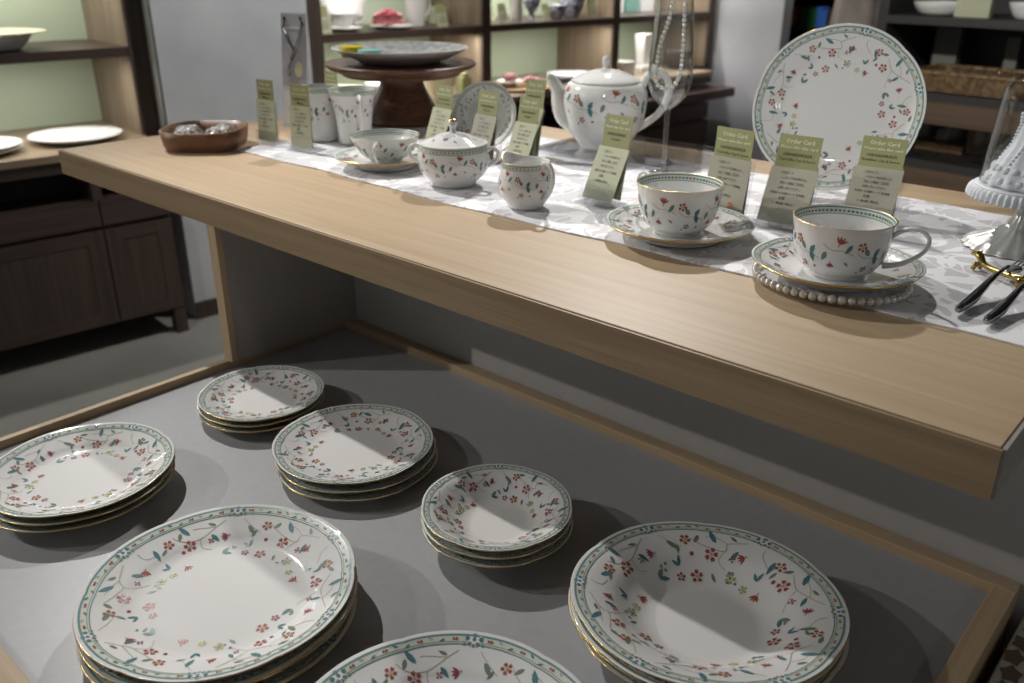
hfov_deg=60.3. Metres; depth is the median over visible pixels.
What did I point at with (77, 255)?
base cabinet
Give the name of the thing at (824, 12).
packet
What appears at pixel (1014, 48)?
goods
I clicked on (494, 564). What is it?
bowl
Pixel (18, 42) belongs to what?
serving bowl
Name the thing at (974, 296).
fork
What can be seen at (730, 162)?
card
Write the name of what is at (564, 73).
plate
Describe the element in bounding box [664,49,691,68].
bowl
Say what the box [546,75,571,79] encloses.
plate
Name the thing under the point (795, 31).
shelving
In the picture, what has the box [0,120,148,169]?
countertop
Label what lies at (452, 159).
sugar bowl
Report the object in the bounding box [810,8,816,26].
packet
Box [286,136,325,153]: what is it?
card holder
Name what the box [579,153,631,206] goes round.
card holder
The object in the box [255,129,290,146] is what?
card holder
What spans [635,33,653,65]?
vase
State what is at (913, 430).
display table
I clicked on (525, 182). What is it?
creamer
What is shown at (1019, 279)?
cutlery rest
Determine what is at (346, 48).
glass dish
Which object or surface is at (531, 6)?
goblet
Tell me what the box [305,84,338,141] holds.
mug
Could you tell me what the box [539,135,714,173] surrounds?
serving tray
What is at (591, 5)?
price card
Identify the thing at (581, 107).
teapot
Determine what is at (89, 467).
dessert plate
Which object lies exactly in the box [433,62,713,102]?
countertop
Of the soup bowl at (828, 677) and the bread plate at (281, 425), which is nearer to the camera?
the soup bowl at (828, 677)
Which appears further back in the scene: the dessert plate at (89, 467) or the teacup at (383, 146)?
the teacup at (383, 146)
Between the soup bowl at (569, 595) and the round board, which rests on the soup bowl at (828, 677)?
the soup bowl at (569, 595)
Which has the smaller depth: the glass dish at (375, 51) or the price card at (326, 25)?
the glass dish at (375, 51)
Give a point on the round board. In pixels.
(520, 88)
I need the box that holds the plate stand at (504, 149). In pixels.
[500,135,509,152]
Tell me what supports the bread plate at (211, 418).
on the bread plate at (281, 425)
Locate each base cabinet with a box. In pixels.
[0,120,188,350]
[433,62,734,148]
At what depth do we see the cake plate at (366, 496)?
1.07 m
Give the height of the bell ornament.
0.100 m
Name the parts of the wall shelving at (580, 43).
shelf, shelf, shelf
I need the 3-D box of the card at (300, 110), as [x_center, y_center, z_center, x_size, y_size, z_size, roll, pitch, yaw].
[-0.378,-0.402,1.576,0.050,0.109,0.007,14,27,29]
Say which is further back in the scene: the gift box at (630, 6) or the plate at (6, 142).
the gift box at (630, 6)
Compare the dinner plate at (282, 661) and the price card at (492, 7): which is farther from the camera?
the price card at (492, 7)
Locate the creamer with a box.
[498,151,554,209]
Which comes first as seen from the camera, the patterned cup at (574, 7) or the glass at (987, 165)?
the glass at (987, 165)
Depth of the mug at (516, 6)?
4.43 m
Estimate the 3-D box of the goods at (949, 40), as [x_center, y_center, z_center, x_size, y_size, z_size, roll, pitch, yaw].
[1.817,-1.197,3.689,0.050,0.225,0.100,-20,30,-38]
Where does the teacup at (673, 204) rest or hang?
on the saucer at (727, 225)
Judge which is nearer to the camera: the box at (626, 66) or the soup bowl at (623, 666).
the soup bowl at (623, 666)
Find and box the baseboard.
[195,297,218,318]
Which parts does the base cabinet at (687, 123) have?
drawer, rail, door panel, door panel, door, door rail, drawer, door panel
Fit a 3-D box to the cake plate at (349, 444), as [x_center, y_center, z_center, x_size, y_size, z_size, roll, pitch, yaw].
[-0.206,0.136,1.151,0.208,0.016,0.205,1,24,2]
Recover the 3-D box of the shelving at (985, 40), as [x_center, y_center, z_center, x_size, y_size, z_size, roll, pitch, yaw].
[2.005,-1.029,3.366,0.485,1.900,1.110,-20,30,-38]
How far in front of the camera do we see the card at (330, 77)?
1.74 m
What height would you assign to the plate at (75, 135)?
0.024 m
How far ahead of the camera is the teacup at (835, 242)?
0.93 m
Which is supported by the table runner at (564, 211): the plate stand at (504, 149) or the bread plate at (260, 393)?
the plate stand at (504, 149)
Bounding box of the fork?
[955,260,1023,312]
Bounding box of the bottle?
[458,72,471,93]
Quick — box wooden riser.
[915,137,965,153]
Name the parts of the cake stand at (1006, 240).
frilled plate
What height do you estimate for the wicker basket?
0.082 m
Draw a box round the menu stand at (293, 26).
[277,12,306,126]
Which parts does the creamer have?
handle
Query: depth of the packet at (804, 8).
6.15 m
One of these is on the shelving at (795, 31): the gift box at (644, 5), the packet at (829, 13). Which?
the packet at (829, 13)
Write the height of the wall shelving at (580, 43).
1.563 m
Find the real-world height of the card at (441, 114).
0.108 m
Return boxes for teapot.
[546,55,672,150]
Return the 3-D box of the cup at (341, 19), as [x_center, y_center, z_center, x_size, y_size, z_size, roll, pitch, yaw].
[-0.722,-1.391,3.817,0.112,0.056,0.130,20,30,37]
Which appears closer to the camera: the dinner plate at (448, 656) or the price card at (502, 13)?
the dinner plate at (448, 656)
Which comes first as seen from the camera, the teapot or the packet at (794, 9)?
the teapot
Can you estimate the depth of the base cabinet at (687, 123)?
5.06 m
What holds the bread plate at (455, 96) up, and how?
on the plate stand
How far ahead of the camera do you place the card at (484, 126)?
1.51 m
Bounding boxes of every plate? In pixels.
[0,28,45,37]
[0,136,22,150]
[0,143,23,154]
[0,422,174,517]
[0,455,174,525]
[0,463,174,532]
[27,126,121,144]
[72,504,354,682]
[75,566,357,682]
[77,594,356,682]
[197,365,323,421]
[197,392,322,427]
[198,393,323,432]
[248,583,357,682]
[272,404,433,484]
[274,438,435,493]
[276,446,437,501]
[316,630,580,682]
[320,0,365,25]
[452,81,515,145]
[452,94,459,111]
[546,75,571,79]
[547,70,586,77]
[752,23,926,189]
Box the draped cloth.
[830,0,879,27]
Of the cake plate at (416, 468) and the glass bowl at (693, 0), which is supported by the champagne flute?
the glass bowl at (693, 0)
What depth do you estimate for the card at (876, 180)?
1.16 m
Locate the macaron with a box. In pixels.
[503,73,516,81]
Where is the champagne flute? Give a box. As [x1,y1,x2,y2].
[644,0,693,174]
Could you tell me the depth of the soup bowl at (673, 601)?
0.86 m
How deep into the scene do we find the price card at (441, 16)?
4.08 m
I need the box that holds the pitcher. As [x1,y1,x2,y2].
[404,0,430,26]
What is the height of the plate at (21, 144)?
0.020 m
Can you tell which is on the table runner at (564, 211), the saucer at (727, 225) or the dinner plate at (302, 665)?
the saucer at (727, 225)
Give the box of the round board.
[495,82,550,92]
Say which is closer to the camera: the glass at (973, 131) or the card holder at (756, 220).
the card holder at (756, 220)
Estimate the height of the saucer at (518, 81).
0.016 m
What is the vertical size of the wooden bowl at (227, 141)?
0.036 m
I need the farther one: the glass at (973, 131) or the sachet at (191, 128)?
the glass at (973, 131)
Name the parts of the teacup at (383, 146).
handle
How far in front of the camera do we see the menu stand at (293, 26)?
1.79 m
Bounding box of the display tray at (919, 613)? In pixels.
[0,319,1020,682]
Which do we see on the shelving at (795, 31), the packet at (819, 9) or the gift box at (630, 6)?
the packet at (819, 9)
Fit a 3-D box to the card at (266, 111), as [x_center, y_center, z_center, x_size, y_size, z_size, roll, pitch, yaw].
[-0.457,-0.429,1.638,0.050,0.109,0.008,16,28,33]
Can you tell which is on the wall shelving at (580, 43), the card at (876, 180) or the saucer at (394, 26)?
the saucer at (394, 26)
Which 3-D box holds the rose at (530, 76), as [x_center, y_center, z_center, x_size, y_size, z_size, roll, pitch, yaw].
[0.095,-1.321,4.452,0.102,0.043,0.102,20,30,38]
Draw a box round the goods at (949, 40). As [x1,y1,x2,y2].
[929,26,965,80]
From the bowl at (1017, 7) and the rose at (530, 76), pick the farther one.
the rose at (530, 76)
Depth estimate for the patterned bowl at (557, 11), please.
4.54 m
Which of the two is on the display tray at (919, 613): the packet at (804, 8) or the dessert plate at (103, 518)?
the dessert plate at (103, 518)
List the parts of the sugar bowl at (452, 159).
handle, knob, lid, handle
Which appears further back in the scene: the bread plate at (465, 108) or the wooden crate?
the wooden crate
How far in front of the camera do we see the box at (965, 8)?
3.32 m
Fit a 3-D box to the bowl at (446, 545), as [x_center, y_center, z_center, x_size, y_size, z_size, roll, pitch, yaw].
[-0.018,0.204,1.002,0.170,0.028,0.172,-3,24,-8]
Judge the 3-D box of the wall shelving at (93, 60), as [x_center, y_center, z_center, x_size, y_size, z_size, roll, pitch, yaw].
[-2.133,-1.312,2.562,1.858,1.563,0.503,-20,30,-38]
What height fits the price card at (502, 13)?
0.088 m
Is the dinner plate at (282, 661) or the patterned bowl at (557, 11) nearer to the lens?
the dinner plate at (282, 661)
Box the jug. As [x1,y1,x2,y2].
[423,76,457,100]
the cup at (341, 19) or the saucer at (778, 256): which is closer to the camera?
the saucer at (778, 256)
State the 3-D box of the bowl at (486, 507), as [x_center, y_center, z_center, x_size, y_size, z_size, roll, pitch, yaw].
[-0.017,0.196,1.001,0.172,0.028,0.170,13,27,28]
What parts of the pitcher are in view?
handle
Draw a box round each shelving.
[0,0,166,134]
[306,0,715,88]
[788,0,834,42]
[876,0,1023,191]
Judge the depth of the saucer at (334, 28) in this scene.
3.79 m
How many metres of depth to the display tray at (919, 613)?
1.03 m
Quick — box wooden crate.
[964,129,1014,158]
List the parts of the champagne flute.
stem and foot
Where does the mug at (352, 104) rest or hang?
on the table runner at (564, 211)
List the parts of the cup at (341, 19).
handle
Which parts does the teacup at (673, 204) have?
handle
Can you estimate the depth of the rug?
0.86 m
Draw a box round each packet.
[791,8,795,25]
[799,6,813,26]
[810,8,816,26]
[815,6,828,27]
[820,10,827,27]
[825,9,832,26]
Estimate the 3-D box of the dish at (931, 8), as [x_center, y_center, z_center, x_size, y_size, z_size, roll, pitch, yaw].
[1.685,-1.305,3.460,0.210,0.051,0.210,-20,30,-38]
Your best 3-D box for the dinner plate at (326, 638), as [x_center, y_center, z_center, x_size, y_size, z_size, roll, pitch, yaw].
[-0.287,0.260,0.881,0.262,0.021,0.265,21,31,39]
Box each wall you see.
[146,0,312,317]
[650,0,793,161]
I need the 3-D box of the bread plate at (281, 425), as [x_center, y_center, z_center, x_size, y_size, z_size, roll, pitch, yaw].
[-0.364,0.095,1.286,0.178,0.016,0.176,16,28,33]
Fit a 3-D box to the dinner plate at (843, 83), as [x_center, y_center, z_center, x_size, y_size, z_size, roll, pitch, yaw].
[0.477,-0.344,1.297,0.240,0.230,0.076,8,25,18]
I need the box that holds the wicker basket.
[920,63,1023,100]
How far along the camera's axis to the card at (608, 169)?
1.25 m
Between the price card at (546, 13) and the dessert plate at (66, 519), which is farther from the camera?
the price card at (546, 13)
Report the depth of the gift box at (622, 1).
5.05 m
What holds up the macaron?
on the saucer at (518, 81)
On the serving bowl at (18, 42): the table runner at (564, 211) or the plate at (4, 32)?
the plate at (4, 32)
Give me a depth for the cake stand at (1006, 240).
1.06 m
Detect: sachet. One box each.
[173,124,203,133]
[203,123,236,133]
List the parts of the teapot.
spout, lid, knob, handle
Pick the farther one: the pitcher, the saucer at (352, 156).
the pitcher
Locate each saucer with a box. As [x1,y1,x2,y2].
[331,26,362,31]
[334,147,417,171]
[369,24,411,29]
[496,79,523,84]
[606,204,754,247]
[751,236,926,292]
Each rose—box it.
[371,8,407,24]
[523,75,539,83]
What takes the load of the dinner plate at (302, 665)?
on the display tray at (919, 613)
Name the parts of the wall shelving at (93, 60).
panel, shelf, upright trim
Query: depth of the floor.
3.18 m
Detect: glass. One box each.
[911,127,932,154]
[938,127,962,160]
[968,131,989,162]
[980,134,1005,166]
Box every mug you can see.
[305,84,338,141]
[327,85,376,144]
[510,0,522,20]
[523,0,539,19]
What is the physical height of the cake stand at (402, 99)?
0.121 m
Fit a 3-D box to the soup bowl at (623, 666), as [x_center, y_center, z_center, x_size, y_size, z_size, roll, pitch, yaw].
[0.186,0.265,0.849,0.260,0.036,0.239,-3,24,-6]
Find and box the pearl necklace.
[653,0,687,90]
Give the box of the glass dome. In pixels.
[979,75,1023,181]
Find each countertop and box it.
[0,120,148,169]
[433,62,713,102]
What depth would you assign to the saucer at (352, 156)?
1.47 m
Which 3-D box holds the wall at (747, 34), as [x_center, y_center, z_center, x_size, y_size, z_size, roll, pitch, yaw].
[1.248,-2.361,5.158,0.090,2.900,0.940,-20,30,-38]
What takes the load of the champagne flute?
on the table runner at (564, 211)
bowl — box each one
[0,34,30,51]
[159,120,247,152]
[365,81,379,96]
[407,119,499,188]
[421,464,571,551]
[421,516,571,559]
[422,517,572,568]
[549,4,566,18]
[568,587,644,682]
[570,521,849,682]
[570,597,843,682]
[573,623,848,682]
[648,0,693,108]
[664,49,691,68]
[1009,1,1023,19]
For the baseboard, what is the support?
attached to the wall at (211, 55)
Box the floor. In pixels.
[0,309,356,437]
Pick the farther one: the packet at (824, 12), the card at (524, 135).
the packet at (824, 12)
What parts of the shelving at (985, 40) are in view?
shelf, shelf, shelf, panel, shelf, shelf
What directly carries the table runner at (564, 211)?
on the display table
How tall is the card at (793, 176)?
0.107 m
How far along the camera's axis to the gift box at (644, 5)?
5.18 m
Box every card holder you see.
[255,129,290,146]
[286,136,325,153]
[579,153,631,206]
[754,174,819,227]
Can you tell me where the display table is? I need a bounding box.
[58,117,1023,682]
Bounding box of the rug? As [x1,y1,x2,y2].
[988,616,1023,682]
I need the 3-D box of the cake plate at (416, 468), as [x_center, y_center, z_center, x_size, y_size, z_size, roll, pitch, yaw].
[-0.202,0.146,1.149,0.205,0.016,0.208,-17,29,-33]
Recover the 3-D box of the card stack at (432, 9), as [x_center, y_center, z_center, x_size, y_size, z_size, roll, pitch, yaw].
[-0.358,-1.603,4.255,0.070,0.025,0.050,-20,30,-38]
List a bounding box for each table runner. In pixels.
[234,126,792,277]
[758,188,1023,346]
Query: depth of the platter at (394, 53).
1.81 m
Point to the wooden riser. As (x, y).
(931, 143)
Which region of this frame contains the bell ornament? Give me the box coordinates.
[981,112,1023,192]
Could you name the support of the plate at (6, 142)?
on the plate at (21, 144)
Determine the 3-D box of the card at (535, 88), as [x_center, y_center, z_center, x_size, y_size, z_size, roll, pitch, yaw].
[0.028,-0.385,1.520,0.050,0.126,0.041,21,31,39]
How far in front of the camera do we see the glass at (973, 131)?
3.51 m
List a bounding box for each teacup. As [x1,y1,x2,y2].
[350,128,419,164]
[637,170,724,237]
[793,204,931,280]
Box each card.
[256,79,277,141]
[289,84,312,148]
[321,6,331,33]
[324,70,336,84]
[425,84,453,137]
[434,4,448,26]
[471,90,498,157]
[491,0,495,20]
[496,3,508,22]
[507,96,540,155]
[525,78,546,155]
[540,4,551,19]
[582,113,633,202]
[585,0,597,17]
[707,126,754,213]
[757,133,823,224]
[844,135,908,215]
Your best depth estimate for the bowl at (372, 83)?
3.96 m
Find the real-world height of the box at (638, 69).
0.034 m
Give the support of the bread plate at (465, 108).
on the plate stand at (504, 149)
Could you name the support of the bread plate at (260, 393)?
on the bread plate at (211, 418)
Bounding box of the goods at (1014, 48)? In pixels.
[1000,37,1023,85]
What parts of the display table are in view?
panel, panel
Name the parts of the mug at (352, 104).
handle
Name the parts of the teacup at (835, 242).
handle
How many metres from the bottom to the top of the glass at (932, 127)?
0.140 m
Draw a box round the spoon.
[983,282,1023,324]
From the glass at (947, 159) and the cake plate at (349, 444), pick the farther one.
the glass at (947, 159)
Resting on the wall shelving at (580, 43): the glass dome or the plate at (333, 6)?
the plate at (333, 6)
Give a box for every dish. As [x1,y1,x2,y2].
[339,45,362,57]
[357,49,381,53]
[914,0,957,15]
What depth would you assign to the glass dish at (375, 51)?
1.78 m
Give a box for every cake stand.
[324,56,475,127]
[960,176,1023,260]
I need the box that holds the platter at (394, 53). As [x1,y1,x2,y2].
[331,41,467,65]
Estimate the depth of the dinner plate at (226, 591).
0.87 m
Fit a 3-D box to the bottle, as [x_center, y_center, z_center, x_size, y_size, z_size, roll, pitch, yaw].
[-0.227,-1.236,4.223,0.056,0.105,0.040,-20,30,-38]
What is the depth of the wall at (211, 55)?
3.34 m
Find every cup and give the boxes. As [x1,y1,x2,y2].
[330,12,364,26]
[560,0,584,17]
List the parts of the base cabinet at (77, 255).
rail, door rail, drawer, door, door rail, door panel, door panel, drawer, door, door rail, door rail, door panel, leg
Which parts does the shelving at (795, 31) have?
shelf, panel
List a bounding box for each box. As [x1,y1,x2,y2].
[618,60,634,74]
[620,0,623,12]
[623,0,638,12]
[634,64,654,72]
[638,0,653,11]
[953,0,995,18]

